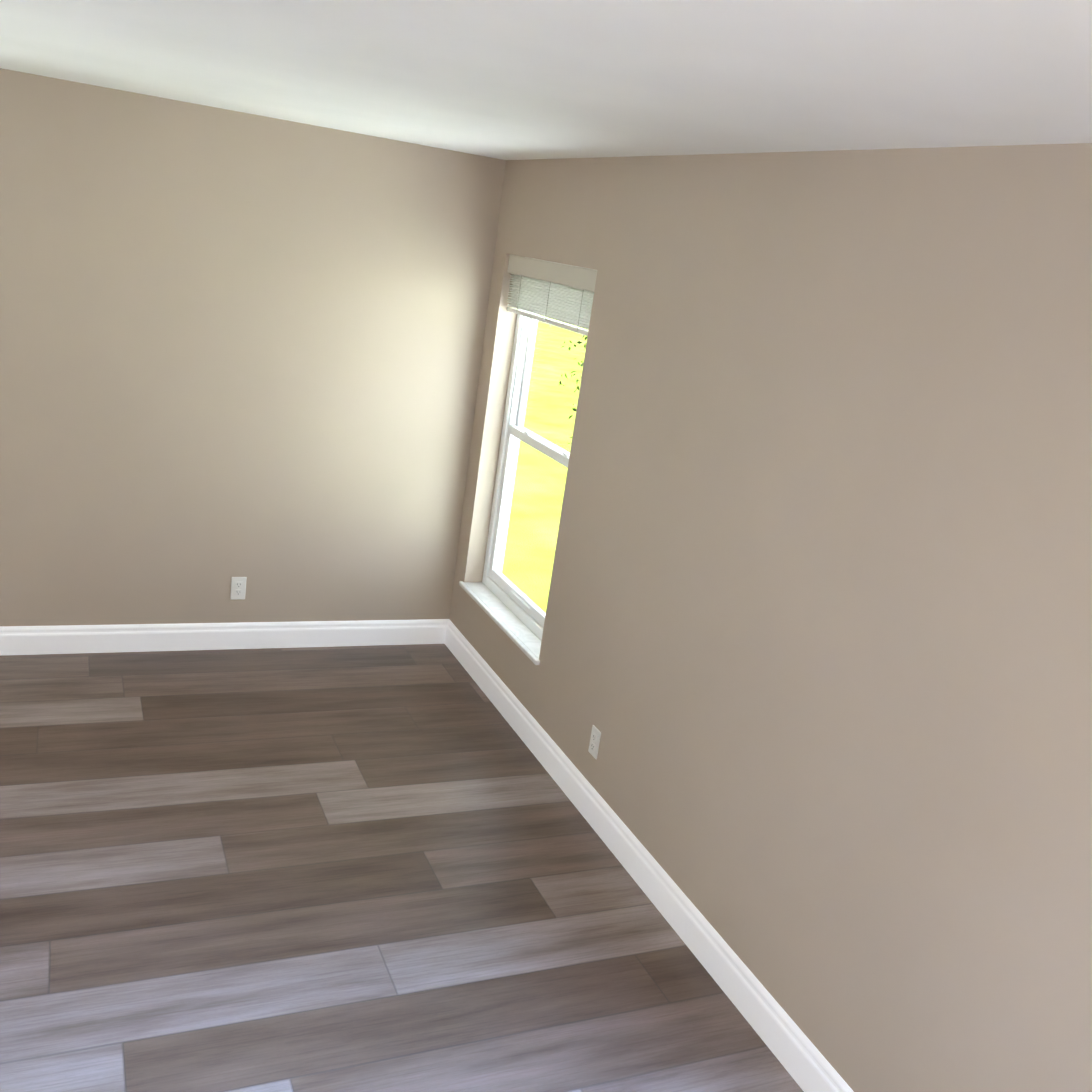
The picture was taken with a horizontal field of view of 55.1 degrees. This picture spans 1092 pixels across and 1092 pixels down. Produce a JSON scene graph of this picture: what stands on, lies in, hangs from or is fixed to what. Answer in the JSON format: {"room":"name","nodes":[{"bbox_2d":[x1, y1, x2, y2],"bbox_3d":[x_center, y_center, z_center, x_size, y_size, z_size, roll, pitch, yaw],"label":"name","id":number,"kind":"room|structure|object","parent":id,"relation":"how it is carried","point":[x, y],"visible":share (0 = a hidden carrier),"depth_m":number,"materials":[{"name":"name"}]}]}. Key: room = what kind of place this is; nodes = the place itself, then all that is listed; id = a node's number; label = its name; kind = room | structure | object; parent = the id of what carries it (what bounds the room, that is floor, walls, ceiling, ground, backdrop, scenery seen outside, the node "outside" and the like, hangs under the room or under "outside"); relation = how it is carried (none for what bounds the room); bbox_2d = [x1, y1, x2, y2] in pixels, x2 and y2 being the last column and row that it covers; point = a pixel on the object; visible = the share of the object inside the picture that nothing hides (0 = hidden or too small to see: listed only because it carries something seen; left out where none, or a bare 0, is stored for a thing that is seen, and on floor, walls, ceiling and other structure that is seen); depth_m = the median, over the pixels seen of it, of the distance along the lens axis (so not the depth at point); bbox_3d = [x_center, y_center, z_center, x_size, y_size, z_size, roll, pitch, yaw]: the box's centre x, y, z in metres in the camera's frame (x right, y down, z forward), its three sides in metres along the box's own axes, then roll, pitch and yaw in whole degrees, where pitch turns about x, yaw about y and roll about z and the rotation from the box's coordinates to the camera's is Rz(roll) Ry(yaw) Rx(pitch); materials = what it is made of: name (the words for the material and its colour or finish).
{"room":"empty room","nodes":[
{"label":"empty room","id":0,"kind":"room"},
{"bbox_2d":[0,68,505,625],"bbox_3d":[-2.327,-0.707,4.436,4.650,2.440,0.200,1,18,-25],"label":"wall","id":1,"kind":"structure","parent":0,"point":[240,344],"depth_m":4.71,"materials":[{"name":"beige paint"}]},
{"bbox_2d":[0,619,443,655],"bbox_3d":[-2.456,0.423,4.655,4.230,0.134,0.015,1,18,-25],"label":"baseboard","id":2,"kind":"structure","parent":1,"relation":"attached to","point":[59,639],"depth_m":5.04,"materials":[{"name":"white wood"}]},
{"bbox_2d":[230,577,246,599],"bbox_3d":[-1.477,0.203,5.028,0.070,0.115,0.009,1,18,-25],"label":"electrical outlet","id":3,"kind":"object","parent":1,"relation":"attached to","point":[238,588],"visible":1,"depth_m":5.03,"materials":[{"name":"white plastic"}]},
{"bbox_2d":[0,644,803,1091],"bbox_3d":[-1.393,1.475,2.346,4.650,0.300,5.900,1,18,-25],"label":"floor","id":4,"kind":"structure","parent":0,"point":[370,868],"depth_m":3.35,"materials":[{"name":"brown wood"}]},
{"bbox_2d":[0,0,1091,159],"bbox_3d":[-1.014,-1.084,1.608,4.650,0.200,5.900,1,18,-25],"label":"ceiling","id":5,"kind":"structure","parent":0,"point":[526,79],"depth_m":2.15,"materials":[{"name":"white paint"}]},
{"bbox_2d":[449,143,1091,1091],"bbox_3d":[0.859,0.232,2.817,0.200,2.440,5.700,1,18,-25],"label":"wall","id":6,"kind":"structure","parent":0,"point":[815,665],"depth_m":2.75,"materials":[{"name":"beige paint"}]},
{"bbox_2d":[459,581,540,664],"bbox_3d":[-0.190,0.345,4.935,0.121,0.022,1.011,1,18,-25],"label":"window sill","id":7,"kind":"structure","parent":6,"relation":"attached to","point":[521,635],"depth_m":4.91,"materials":[{"name":"stone"}]},
{"bbox_2d":[482,257,593,640],"bbox_3d":[0.016,-0.439,4.750,0.085,1.630,0.975,1,18,-25],"label":"window","id":8,"kind":"structure","parent":6,"relation":"in","point":[530,614],"depth_m":5.07,"materials":[{"name":"white plastic"}]},
{"bbox_2d":[507,254,596,336],"bbox_3d":[0.029,-1.085,4.526,0.063,0.270,0.967,1,18,-25],"label":"window blind","id":9,"kind":"object","parent":8,"relation":"attached to","point":[560,292],"visible":0.77,"depth_m":4.49,"materials":[{"name":"white fabric"}]},
{"bbox_2d":[588,725,600,759],"bbox_3d":[0.185,0.751,4.009,0.009,0.115,0.070,1,18,-25],"label":"electrical outlet","id":10,"kind":"object","parent":6,"relation":"attached to","point":[595,737],"visible":1,"depth_m":4.00,"materials":[{"name":"white plastic"}]},
{"bbox_2d":[444,619,853,1091],"bbox_3d":[0.559,1.297,3.175,0.015,0.134,5.500,1,18,-25],"label":"baseboard","id":11,"kind":"structure","parent":6,"relation":"attached to","point":[800,1057],"depth_m":3.49,"materials":[{"name":"white wood"}]},
{"label":"outside","id":12,"kind":"structure","parent":0,"visible":0},
{"bbox_2d":[502,315,587,612],"bbox_3d":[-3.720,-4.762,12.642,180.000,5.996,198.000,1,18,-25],"label":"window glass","id":13,"kind":"object","parent":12,"point":[565,432],"depth_m":11.65,"materials":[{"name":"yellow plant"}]}
]}

